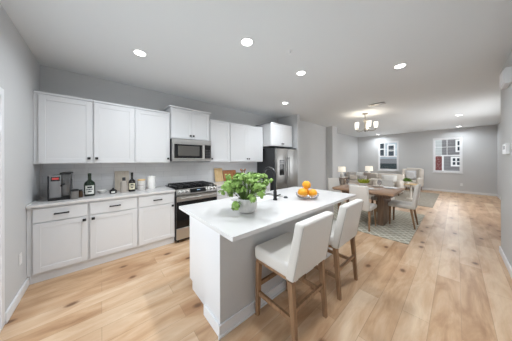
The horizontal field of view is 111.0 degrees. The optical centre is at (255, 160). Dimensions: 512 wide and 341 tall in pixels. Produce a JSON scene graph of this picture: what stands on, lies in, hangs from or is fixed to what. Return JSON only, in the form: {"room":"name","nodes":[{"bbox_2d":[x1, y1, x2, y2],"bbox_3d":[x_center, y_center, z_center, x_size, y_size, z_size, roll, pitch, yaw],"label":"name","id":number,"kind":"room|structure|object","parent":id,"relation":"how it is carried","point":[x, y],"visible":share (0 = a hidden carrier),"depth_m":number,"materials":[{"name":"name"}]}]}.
{"room":"kitchen","nodes":[
{"label":"kitchen","id":0,"kind":"room"},
{"bbox_2d":[0,3,39,311],"bbox_3d":[-1.634,0.049,0.808,0.120,2.740,4.498,0,0,-41],"label":"wall","id":1,"kind":"structure","parent":0,"point":[19,68],"depth_m":1.75,"materials":[{"name":"grey paint"}]},
{"bbox_2d":[0,87,4,331],"bbox_3d":[-1.608,0.404,0.783,0.124,2.030,1.860,0,0,-41],"label":"door","id":2,"kind":"structure","parent":1,"relation":"in","point":[2,214],"depth_m":1.49,"materials":[{"name":"white wood"}]},
{"bbox_2d":[5,277,29,323],"bbox_3d":[-2.387,1.374,1.774,0.016,0.095,0.658,0,0,-41],"label":"baseboard","id":3,"kind":"structure","parent":1,"relation":"attached to","point":[19,295],"depth_m":1.70,"materials":[{"name":"white wood"}]},
{"bbox_2d":[19,252,21,265],"bbox_3d":[-2.437,1.021,1.823,0.008,0.115,0.072,0,0,-41],"label":"wall outlet","id":4,"kind":"object","parent":1,"relation":"attached to","point":[20,254],"visible":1,"depth_m":1.81,"materials":[{"name":"white plastic"}]},
{"bbox_2d":[40,65,277,196],"bbox_3d":[-1.138,0.047,4.133,5.014,2.740,0.158,0,0,-41],"label":"wall","id":5,"kind":"structure","parent":0,"point":[52,80],"depth_m":3.13,"materials":[{"name":"grey paint"}]},
{"bbox_2d":[33,90,92,163],"bbox_3d":[-2.648,-0.409,2.465,0.540,0.918,0.369,0,0,-41],"label":"upper cabinet","id":6,"kind":"object","parent":5,"relation":"attached to","point":[62,124],"visible":0.94,"depth_m":2.33,"materials":[{"name":"white paint"}]},
{"bbox_2d":[93,100,134,163],"bbox_3d":[-2.256,-0.410,2.809,0.499,0.918,0.369,0,0,-41],"label":"upper cabinet","id":7,"kind":"object","parent":5,"relation":"attached to","point":[113,124],"visible":1,"depth_m":2.68,"materials":[{"name":"white paint"}]},
{"bbox_2d":[135,107,169,162],"bbox_3d":[-1.867,-0.411,3.151,0.532,0.918,0.369,0,0,-41],"label":"upper cabinet","id":8,"kind":"object","parent":5,"relation":"attached to","point":[152,127],"visible":0.95,"depth_m":3.02,"materials":[{"name":"white paint"}]},
{"bbox_2d":[164,105,210,140],"bbox_3d":[-1.369,-0.702,3.582,0.823,0.610,0.379,0,0,-41],"label":"upper cabinet","id":9,"kind":"object","parent":5,"relation":"attached to","point":[185,123],"visible":0.97,"depth_m":3.42,"materials":[{"name":"white paint"}]},
{"bbox_2d":[170,138,210,160],"bbox_3d":[-1.341,-0.188,3.549,0.760,0.412,0.449,0,0,-41],"label":"microwave","id":10,"kind":"object","parent":9,"relation":"attached to","point":[180,149],"visible":0.98,"depth_m":3.36,"materials":[{"name":"grey metal"}]},
{"bbox_2d":[203,119,229,161],"bbox_3d":[-0.889,-0.415,4.010,0.498,0.918,0.369,0,0,-41],"label":"upper cabinet","id":11,"kind":"object","parent":5,"relation":"attached to","point":[219,131],"visible":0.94,"depth_m":3.88,"materials":[{"name":"white paint"}]},
{"bbox_2d":[230,122,262,161],"bbox_3d":[-0.307,-0.416,4.522,1.048,0.918,0.369,0,0,-41],"label":"upper cabinet","id":12,"kind":"object","parent":5,"relation":"attached to","point":[246,141],"visible":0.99,"depth_m":4.36,"materials":[{"name":"white paint"}]},
{"bbox_2d":[255,122,291,147],"bbox_3d":[0.534,-0.681,5.079,0.908,0.615,0.644,0,0,-41],"label":"upper cabinet","id":13,"kind":"object","parent":5,"relation":"attached to","point":[274,134],"visible":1,"depth_m":4.77,"materials":[{"name":"white paint"}]},
{"bbox_2d":[0,0,511,136],"bbox_3d":[3.091,-1.386,4.583,12.300,0.100,5.400,0,0,-41],"label":"ceiling","id":14,"kind":"structure","parent":0,"point":[455,53],"depth_m":2.17,"materials":[{"name":"white paint"}]},
{"bbox_2d":[132,49,147,56],"bbox_3d":[-1.431,-1.319,2.172,0.164,0.006,0.164,0,0,-41],"label":"recessed light","id":15,"kind":"object","parent":14,"relation":"in","point":[138,52],"visible":1,"depth_m":2.17,"materials":[{"name":"white plastic"}]},
{"bbox_2d":[134,50,145,55],"bbox_3d":[-1.431,-1.317,2.172,0.116,0.001,0.116,0,0,-41],"label":"diffuser","id":16,"kind":"object","parent":15,"relation":"attached to","point":[138,52],"depth_m":2.17,"materials":[{"name":"white plastic"}]},
{"bbox_2d":[240,37,253,46],"bbox_3d":[-0.101,-1.323,1.975,0.164,0.006,0.164,0,0,-41],"label":"recessed light","id":17,"kind":"object","parent":14,"relation":"in","point":[247,42],"visible":1,"depth_m":1.96,"materials":[{"name":"white plastic"}]},
{"bbox_2d":[242,39,251,45],"bbox_3d":[-0.101,-1.322,1.975,0.116,0.001,0.116,0,0,-41],"label":"diffuser","id":18,"kind":"object","parent":17,"relation":"attached to","point":[246,42],"depth_m":1.98,"materials":[{"name":"white plastic"}]},
{"bbox_2d":[295,70,306,75],"bbox_3d":[0.686,-1.325,2.683,0.164,0.006,0.164,0,0,-41],"label":"recessed light","id":19,"kind":"object","parent":14,"relation":"in","point":[299,73],"visible":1,"depth_m":2.69,"materials":[{"name":"white"}]},
{"bbox_2d":[355,113,377,131],"bbox_3d":[3.135,-1.071,5.051,0.574,0.530,0.593,0,0,-41],"label":"chandelier","id":20,"kind":"object","parent":14,"relation":"hanging from","point":[367,126],"visible":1,"depth_m":4.97,"materials":[{"name":"white glass"}]},
{"bbox_2d":[369,102,385,106],"bbox_3d":[2.879,-1.327,4.188,0.170,0.016,0.320,0,0,-41],"label":"ceiling vent","id":21,"kind":"object","parent":14,"relation":"in","point":[380,103],"visible":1,"depth_m":4.17,"materials":[{"name":"grey metal"}]},
{"bbox_2d":[393,63,406,68],"bbox_3d":[2.038,-1.330,2.492,0.164,0.006,0.164,0,0,-41],"label":"recessed light","id":22,"kind":"object","parent":14,"relation":"in","point":[401,65],"visible":1,"depth_m":2.47,"materials":[{"name":"white"}]},
{"bbox_2d":[0,188,511,340],"bbox_3d":[3.100,1.454,4.583,12.300,0.100,5.400,0,0,-41],"label":"floor","id":23,"kind":"structure","parent":0,"point":[452,281],"depth_m":1.82,"materials":[{"name":"brown wood"}]},
{"bbox_2d":[26,202,88,284],"bbox_3d":[-2.559,0.980,2.345,0.509,0.883,0.645,0,0,-41],"label":"base cabinet","id":24,"kind":"object","parent":23,"relation":"on","point":[57,235],"visible":0.97,"depth_m":2.12,"materials":[{"name":"white paint"}]},
{"bbox_2d":[25,186,175,208],"bbox_3d":[-2.163,0.521,2.701,1.576,0.030,0.636,0,0,-41],"label":"countertop","id":25,"kind":"structure","parent":24,"relation":"on","point":[42,201],"depth_m":2.45,"materials":[{"name":"stone"}]},
{"bbox_2d":[47,172,72,200],"bbox_3d":[-2.561,0.335,2.318,0.210,0.345,0.355,0,0,-41],"label":"espresso machine","id":26,"kind":"object","parent":25,"relation":"on","point":[59,186],"visible":0.95,"depth_m":2.24,"materials":[{"name":"grey metal"}]},
{"bbox_2d":[48,196,70,200],"bbox_3d":[-2.579,0.493,2.332,0.190,0.030,0.290,0,0,-41],"label":"drip tray","id":27,"kind":"object","parent":26,"relation":"on","point":[52,198],"depth_m":2.22,"materials":[{"name":"black"}]},
{"bbox_2d":[71,189,78,198],"bbox_3d":[-2.373,0.444,2.306,0.076,0.126,0.076,0,0,-41],"label":"canister","id":28,"kind":"object","parent":25,"relation":"on","point":[74,192],"visible":0.99,"depth_m":2.29,"materials":[{"name":"grey metal"}]},
{"bbox_2d":[79,189,82,197],"bbox_3d":[-2.394,0.454,2.401,0.052,0.107,0.052,0,0,-41],"label":"jar","id":29,"kind":"object","parent":25,"relation":"on","point":[80,190],"visible":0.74,"depth_m":2.39,"materials":[{"name":"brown glass"}]},
{"bbox_2d":[84,173,94,195],"bbox_3d":[-2.377,0.347,2.515,0.120,0.320,0.122,0,0,-41],"label":"bottle","id":30,"kind":"object","parent":25,"relation":"on","point":[89,185],"visible":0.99,"depth_m":2.48,"materials":[{"name":"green glass"}]},
{"bbox_2d":[97,189,107,193],"bbox_3d":[-2.354,0.481,2.696,0.132,0.052,0.132,0,0,-41],"label":"bowl","id":31,"kind":"object","parent":25,"relation":"on","point":[101,191],"visible":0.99,"depth_m":2.67,"materials":[{"name":"white ceramic"}]},
{"bbox_2d":[109,188,116,193],"bbox_3d":[-2.180,0.464,2.688,0.088,0.086,0.090,0,0,-41],"label":"jar","id":32,"kind":"object","parent":25,"relation":"on","point":[112,191],"visible":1,"depth_m":2.66,"materials":[{"name":"black"}]},
{"bbox_2d":[115,171,128,190],"bbox_3d":[-2.263,0.347,2.975,0.195,0.320,0.085,0,0,-41],"label":"cutting board","id":33,"kind":"object","parent":25,"relation":"on","point":[118,174],"visible":0.51,"depth_m":2.96,"materials":[{"name":"white wood"}]},
{"bbox_2d":[120,177,127,192],"bbox_3d":[-2.094,0.389,2.791,0.104,0.234,0.104,0,0,-41],"label":"bottle","id":34,"kind":"object","parent":25,"relation":"on","point":[123,185],"visible":0.99,"depth_m":2.76,"materials":[{"name":"beige ceramic"}]},
{"bbox_2d":[128,172,135,191],"bbox_3d":[-2.020,0.352,2.869,0.096,0.307,0.098,0,0,-41],"label":"bottle","id":35,"kind":"object","parent":25,"relation":"on","point":[132,183],"visible":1,"depth_m":2.83,"materials":[{"name":"black glass"}]},
{"bbox_2d":[137,179,144,190],"bbox_3d":[-1.939,0.413,2.981,0.116,0.185,0.116,0,0,-41],"label":"canister","id":36,"kind":"object","parent":25,"relation":"on","point":[141,182],"visible":0.99,"depth_m":2.94,"materials":[{"name":"ceramic"}]},
{"bbox_2d":[147,175,155,188],"bbox_3d":[-1.838,0.381,3.096,0.128,0.248,0.128,0,0,-41],"label":"canister","id":37,"kind":"object","parent":25,"relation":"on","point":[151,180],"visible":0.99,"depth_m":3.05,"materials":[{"name":"white ceramic"}]},
{"bbox_2d":[89,196,137,266],"bbox_3d":[-2.167,0.979,2.689,0.536,0.883,0.645,0,0,-41],"label":"base cabinet","id":38,"kind":"object","parent":23,"relation":"on","point":[113,223],"visible":1,"depth_m":2.46,"materials":[{"name":"white paint"}]},
{"bbox_2d":[138,192,174,252],"bbox_3d":[-1.767,0.978,3.041,0.529,0.883,0.645,0,0,-41],"label":"base cabinet","id":39,"kind":"object","parent":23,"relation":"on","point":[156,212],"visible":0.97,"depth_m":2.81,"materials":[{"name":"white paint"}]},
{"bbox_2d":[165,181,216,241],"bbox_3d":[-1.247,0.935,3.439,0.790,0.964,0.712,0,0,-41],"label":"range","id":40,"kind":"object","parent":23,"relation":"on","point":[186,193],"visible":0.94,"depth_m":3.11,"materials":[{"name":"black"}]},
{"bbox_2d":[165,184,215,189],"bbox_3d":[-1.277,0.504,3.472,0.790,0.028,0.625,0,0,-41],"label":"cooktop","id":41,"kind":"object","parent":40,"relation":"in","point":[189,186],"depth_m":3.27,"materials":[{"name":"black metal"}]},
{"bbox_2d":[217,187,236,199],"bbox_3d":[-0.787,0.975,3.901,0.518,0.883,0.645,0,0,-41],"label":"base cabinet","id":42,"kind":"object","parent":23,"relation":"on","point":[219,196],"visible":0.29,"depth_m":3.61,"materials":[{"name":"white paint"}]},
{"bbox_2d":[179,187,355,339],"bbox_3d":[0.301,0.956,2.237,2.129,0.914,1.053,0,0,-41],"label":"kitchen island","id":43,"kind":"object","parent":23,"relation":"on","point":[223,240],"visible":0.69,"depth_m":1.60,"materials":[{"name":"white paint"}]},
{"bbox_2d":[179,187,355,241],"bbox_3d":[0.303,0.513,2.233,2.129,0.030,1.043,0,0,-41],"label":"island countertop","id":44,"kind":"structure","parent":43,"relation":"on","point":[218,215],"depth_m":1.71,"materials":[{"name":"stone"}]},
{"bbox_2d":[218,172,272,213],"bbox_3d":[-0.092,0.308,1.716,0.524,0.384,0.481,0,0,12],"label":"potted plant","id":45,"kind":"object","parent":44,"relation":"on","point":[246,203],"visible":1,"depth_m":1.61,"materials":[{"name":"green plant"}]},
{"bbox_2d":[231,193,282,200],"bbox_3d":[0.036,0.609,2.340,0.700,0.216,0.330,0,0,-41],"label":"sink","id":46,"kind":"object","parent":44,"relation":"in","point":[269,196],"depth_m":2.49,"materials":[{"name":"white ceramic"}]},
{"bbox_2d":[263,167,280,199],"bbox_3d":[0.200,0.290,2.300,0.120,0.418,0.249,0,0,-41],"label":"faucet","id":47,"kind":"object","parent":44,"relation":"on","point":[275,195],"visible":0.88,"depth_m":2.19,"materials":[{"name":"black metal"}]},
{"bbox_2d":[296,192,318,199],"bbox_3d":[0.662,0.462,2.278,0.296,0.070,0.296,0,0,-41],"label":"fruit bowl","id":48,"kind":"object","parent":44,"relation":"on","point":[297,194],"visible":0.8,"depth_m":2.20,"materials":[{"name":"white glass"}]},
{"bbox_2d":[298,188,307,196],"bbox_3d":[0.596,0.414,2.248,0.124,0.122,0.124,0,0,-41],"label":"orange","id":49,"kind":"object","parent":48,"relation":"in","point":[303,192],"visible":0.88,"depth_m":2.20,"materials":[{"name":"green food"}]},
{"bbox_2d":[302,181,310,188],"bbox_3d":[0.654,0.318,2.277,0.110,0.109,0.110,0,0,-41],"label":"orange","id":50,"kind":"object","parent":49,"relation":"on","point":[306,184],"visible":0.98,"depth_m":2.24,"materials":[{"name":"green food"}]},
{"bbox_2d":[308,189,316,196],"bbox_3d":[0.724,0.420,2.250,0.112,0.111,0.112,0,0,-41],"label":"orange","id":51,"kind":"object","parent":48,"relation":"in","point":[312,192],"visible":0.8,"depth_m":2.21,"materials":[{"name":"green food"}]},
{"bbox_2d":[257,147,297,190],"bbox_3d":[0.638,0.539,5.014,0.895,1.745,0.816,0,0,-41],"label":"refrigerator","id":52,"kind":"object","parent":23,"relation":"on","point":[284,162],"visible":0.63,"depth_m":4.68,"materials":[{"name":"grey metal"}]},
{"bbox_2d":[255,211,333,340],"bbox_3d":[0.339,0.933,1.579,0.500,0.958,0.521,0,0,-41],"label":"counter stool","id":53,"kind":"object","parent":23,"relation":"on","point":[290,256],"visible":1,"depth_m":1.43,"materials":[{"name":"fabric"}]},
{"bbox_2d":[302,199,363,300],"bbox_3d":[0.895,0.932,2.068,0.500,0.958,0.521,0,0,-41],"label":"counter stool","id":54,"kind":"object","parent":23,"relation":"on","point":[345,228],"visible":0.68,"depth_m":1.83,"materials":[{"name":"fabric"}]},
{"bbox_2d":[340,172,377,184],"bbox_3d":[4.920,0.998,8.432,0.898,0.800,1.360,0,0,-41],"label":"sofa","id":55,"kind":"object","parent":23,"relation":"on","point":[373,175],"visible":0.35,"depth_m":8.23,"materials":[{"name":"beige fabric"}]},
{"bbox_2d":[345,179,356,183],"bbox_3d":[4.684,1.034,8.565,0.700,0.150,0.502,0,0,-41],"label":"seat cushion","id":56,"kind":"object","parent":55,"relation":"on","point":[350,181],"depth_m":8.31,"materials":[{"name":"beige fabric"}]},
{"bbox_2d":[350,175,357,179],"bbox_3d":[4.704,0.831,8.497,0.120,0.240,0.360,0,0,-41],"label":"pillow","id":57,"kind":"object","parent":55,"relation":"on","point":[352,177],"visible":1,"depth_m":8.44,"materials":[{"name":"beige fabric"}]},
{"bbox_2d":[356,172,362,179],"bbox_3d":[4.972,0.758,8.479,0.140,0.370,0.310,0,0,-41],"label":"pillow","id":58,"kind":"object","parent":55,"relation":"on","point":[357,173],"visible":0.58,"depth_m":8.44,"materials":[{"name":"white fabric"}]},
{"bbox_2d":[359,175,366,179],"bbox_3d":[4.968,0.830,8.196,0.120,0.240,0.340,0,0,-41],"label":"pillow","id":59,"kind":"object","parent":55,"relation":"on","point":[360,176],"visible":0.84,"depth_m":8.15,"materials":[{"name":"grey fabric"}]},
{"bbox_2d":[364,172,370,178],"bbox_3d":[5.203,0.757,8.216,0.140,0.370,0.310,0,0,-41],"label":"pillow","id":60,"kind":"object","parent":55,"relation":"on","point":[368,175],"visible":0.63,"depth_m":8.14,"materials":[{"name":"beige fabric"}]},
{"bbox_2d":[334,201,424,243],"bbox_3d":[2.629,1.400,4.588,2.340,0.008,2.370,0,0,-41],"label":"area rug","id":61,"kind":"object","parent":23,"relation":"on","point":[401,229],"visible":0.42,"depth_m":3.71,"materials":[{"name":"grey fabric"}]},
{"bbox_2d":[328,178,340,210],"bbox_3d":[2.291,0.955,4.879,0.420,0.885,0.510,0,0,-13],"label":"dining chair","id":62,"kind":"object","parent":61,"relation":"on","point":[332,182],"visible":0.27,"depth_m":5.03,"materials":[{"name":"fabric"}]},
{"bbox_2d":[349,185,376,231],"bbox_3d":[2.238,0.955,3.714,0.510,0.885,0.420,0,0,-41],"label":"dining chair","id":63,"kind":"object","parent":61,"relation":"on","point":[361,192],"visible":0.61,"depth_m":3.51,"materials":[{"name":"fabric"}]},
{"bbox_2d":[332,183,404,225],"bbox_3d":[2.611,1.018,4.115,1.050,0.756,1.180,0,0,-41],"label":"dining table","id":64,"kind":"object","parent":61,"relation":"on","point":[383,195],"visible":0.62,"depth_m":3.78,"materials":[{"name":"brown wood"}]},
{"bbox_2d":[357,179,369,185],"bbox_3d":[2.629,0.543,4.301,0.269,0.194,0.259,0,0,20],"label":"centrepiece","id":65,"kind":"object","parent":64,"relation":"on","point":[363,182],"visible":0.98,"depth_m":4.23,"materials":[{"name":"green plant"}]},
{"bbox_2d":[371,179,394,214],"bbox_3d":[3.245,0.952,4.492,0.510,0.885,0.420,0,0,-41],"label":"dining chair","id":66,"kind":"object","parent":61,"relation":"on","point":[388,183],"visible":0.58,"depth_m":4.54,"materials":[{"name":"fabric"}]},
{"bbox_2d":[388,184,420,229],"bbox_3d":[3.223,0.952,3.820,0.420,0.885,0.510,0,0,-41],"label":"dining chair","id":67,"kind":"object","parent":61,"relation":"on","point":[413,205],"visible":1,"depth_m":3.68,"materials":[{"name":"fabric"}]},
{"bbox_2d":[369,190,438,207],"bbox_3d":[5.741,1.390,6.917,3.150,0.008,1.900,0,0,-41],"label":"area rug","id":68,"kind":"object","parent":23,"relation":"on","point":[426,199],"visible":0.52,"depth_m":6.53,"materials":[{"name":"grey fabric"}]},
{"bbox_2d":[373,173,404,195],"bbox_3d":[5.537,0.987,7.351,0.838,0.800,0.920,0,0,-41],"label":"settee","id":69,"kind":"object","parent":68,"relation":"on","point":[399,183],"visible":0.38,"depth_m":7.24,"materials":[{"name":"beige fabric"}]},
{"bbox_2d":[381,175,396,182],"bbox_3d":[5.590,0.778,7.398,0.130,0.320,0.540,0,0,-41],"label":"pillow","id":70,"kind":"object","parent":69,"relation":"on","point":[387,177],"visible":0.69,"depth_m":7.31,"materials":[{"name":"white fabric"}]},
{"bbox_2d":[404,183,416,198],"bbox_3d":[5.564,1.116,6.323,0.360,0.541,0.360,0,0,-41],"label":"end table","id":71,"kind":"object","parent":68,"relation":"on","point":[410,184],"visible":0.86,"depth_m":6.30,"materials":[{"name":"brown wood"}]},
{"bbox_2d":[402,178,411,183],"bbox_3d":[5.463,0.736,6.355,0.288,0.220,0.297,0,0,-41],"label":"potted plant","id":72,"kind":"object","parent":71,"relation":"on","point":[406,180],"visible":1,"depth_m":6.32,"materials":[{"name":"green plant"}]},
{"bbox_2d":[402,168,423,189],"bbox_3d":[7.271,0.880,8.230,0.804,1.020,0.720,0,0,-33],"label":"chair","id":73,"kind":"object","parent":23,"relation":"on","point":[419,171],"visible":0.48,"depth_m":8.06,"materials":[{"name":"beige fabric"}]},
{"bbox_2d":[405,170,416,179],"bbox_3d":[7.275,0.690,8.267,0.153,0.416,0.400,0,0,-33],"label":"pillow","id":74,"kind":"object","parent":73,"relation":"on","point":[409,174],"visible":0.96,"depth_m":8.22,"materials":[{"name":"white fabric"}]},
{"bbox_3d":[4.039,1.121,8.285,0.400,0.560,0.400,0,0,-41],"label":"end table","id":75,"kind":"object","parent":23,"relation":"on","visible":0},
{"bbox_2d":[338,167,345,177],"bbox_3d":[4.038,0.576,8.285,0.340,0.530,0.340,0,0,-41],"label":"table lamp","id":76,"kind":"object","parent":75,"relation":"on","point":[340,169],"visible":0.98,"depth_m":8.20,"materials":[{"name":"white fabric"}]},
{"bbox_3d":[5.622,1.116,8.756,0.400,0.560,0.400,0,0,-41],"label":"end table","id":77,"kind":"object","parent":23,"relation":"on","visible":0},
{"bbox_2d":[365,166,372,172],"bbox_3d":[5.620,0.571,8.756,0.340,0.530,0.340,0,0,-41],"label":"table lamp","id":78,"kind":"object","parent":77,"relation":"on","point":[367,168],"visible":0.8,"depth_m":8.63,"materials":[{"name":"white fabric"}]},
{"bbox_3d":[-0.202,0.973,4.415,1.040,0.883,0.645,0,0,-41],"label":"base cabinet","id":79,"kind":"object","parent":23,"relation":"on","visible":0},
{"bbox_2d":[212,178,262,186],"bbox_3d":[-0.402,0.516,4.249,1.567,0.030,0.636,0,0,-41],"label":"countertop","id":80,"kind":"structure","parent":79,"relation":"on","point":[220,183],"depth_m":3.94,"materials":[{"name":"stone"}]},
{"bbox_2d":[214,168,222,181],"bbox_3d":[-0.886,0.347,4.184,0.210,0.310,0.085,0,0,-41],"label":"cutting board","id":81,"kind":"object","parent":80,"relation":"on","point":[218,173],"visible":0.91,"depth_m":4.17,"materials":[{"name":"brown wood"}]},
{"bbox_2d":[222,170,235,180],"bbox_3d":[-0.651,0.377,4.390,0.385,0.250,0.084,0,0,-41],"label":"cutting board","id":82,"kind":"object","parent":80,"relation":"on","point":[232,172],"visible":0.68,"depth_m":4.38,"materials":[{"name":"brown wood"}]},
{"bbox_2d":[278,114,299,186],"bbox_3d":[0.997,0.040,5.412,0.118,2.740,0.755,0,0,-41],"label":"wall","id":83,"kind":"structure","parent":0,"point":[294,120],"depth_m":5.15,"materials":[{"name":"grey paint"}]},
{"bbox_2d":[300,121,326,190],"bbox_3d":[1.762,0.038,6.463,2.420,2.740,0.485,0,0,-41],"label":"wall","id":84,"kind":"structure","parent":0,"point":[312,136],"depth_m":6.44,"materials":[{"name":"grey paint"}]},
{"bbox_2d":[326,126,336,190],"bbox_3d":[2.904,0.034,7.300,0.400,2.740,0.735,0,0,-41],"label":"wall column","id":85,"kind":"structure","parent":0,"point":[331,131],"depth_m":7.01,"materials":[{"name":"grey paint"}]},
{"bbox_2d":[337,133,357,182],"bbox_3d":[4.396,0.029,9.061,4.166,2.740,0.150,0,0,-41],"label":"wall","id":86,"kind":"structure","parent":0,"point":[347,145],"depth_m":9.38,"materials":[{"name":"grey paint"}]},
{"bbox_2d":[358,125,496,193],"bbox_3d":[7.657,0.019,8.611,0.140,2.740,5.130,0,0,-41],"label":"wall","id":87,"kind":"structure","parent":0,"point":[479,143],"depth_m":7.72,"materials":[{"name":"grey paint"}]},
{"bbox_2d":[377,141,398,170],"bbox_3d":[6.992,-0.211,9.318,0.125,1.555,0.930,0,0,-41],"label":"window","id":88,"kind":"structure","parent":87,"relation":"in","point":[397,142],"depth_m":9.30,"materials":[{"name":"white"}]},
{"bbox_2d":[432,137,462,173],"bbox_3d":[8.388,-0.216,7.729,0.125,1.555,0.920,0,0,-41],"label":"window","id":89,"kind":"structure","parent":87,"relation":"in","point":[447,138],"depth_m":7.68,"materials":[{"name":"white"}]},
{"bbox_2d":[405,187,496,195],"bbox_3d":[7.613,1.342,8.548,0.016,0.095,4.860,0,0,-41],"label":"baseboard","id":90,"kind":"structure","parent":87,"relation":"attached to","point":[432,189],"depth_m":7.43,"materials":[{"name":"white wood"}]},
{"bbox_2d":[497,122,500,196],"bbox_3d":[6.696,0.022,4.432,6.821,2.740,0.120,0,0,-41],"label":"wall","id":91,"kind":"structure","parent":0,"point":[499,124],"depth_m":6.39,"materials":[{"name":"grey paint"}]},
{"bbox_2d":[500,50,511,266],"bbox_3d":[1.801,0.038,0.913,5.179,2.740,0.120,0,0,-41],"label":"wall","id":92,"kind":"structure","parent":0,"point":[505,94],"depth_m":2.35,"materials":[{"name":"grey paint"}]},
{"bbox_2d":[499,246,511,278],"bbox_3d":[1.766,1.360,0.969,5.194,0.095,0.016,0,0,-41],"label":"baseboard","id":93,"kind":"structure","parent":92,"relation":"attached to","point":[506,262],"depth_m":2.33,"materials":[{"name":"white wood"}]},
{"bbox_2d":[500,66,511,88],"bbox_3d":[3.168,-1.037,2.238,0.300,0.190,0.062,0,0,-41],"label":"door chime","id":94,"kind":"object","parent":92,"relation":"attached to","point":[506,75],"visible":1,"depth_m":2.15,"materials":[{"name":"white plastic"}]},
{"bbox_2d":[502,143,509,153],"bbox_3d":[3.271,-0.147,2.306,0.240,0.130,0.032,0,0,-41],"label":"thermostat","id":95,"kind":"object","parent":92,"relation":"attached to","point":[505,147],"visible":1,"depth_m":2.23,"materials":[{"name":"white plastic"}]},
{"label":"outside","id":96,"kind":"structure","parent":0,"visible":0},
{"bbox_3d":[14.972,1.991,14.480,18.400,0.050,26.000,0,0,-41],"label":"ground","id":97,"kind":"structure","parent":96,"visible":0},
{"bbox_2d":[380,143,396,168],"bbox_3d":[11.291,-2.923,17.183,5.940,9.800,7.100,0,0,-41],"label":"townhouse","id":98,"kind":"structure","parent":97,"relation":"on","point":[385,162],"depth_m":14.05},
{"bbox_2d":[435,139,459,170],"bbox_3d":[16.375,-2.939,11.653,5.600,9.800,7.880,0,0,-41],"label":"townhouse","id":99,"kind":"structure","parent":97,"relation":"on","point":[447,163],"depth_m":11.85,"materials":[{"name":"grey"}]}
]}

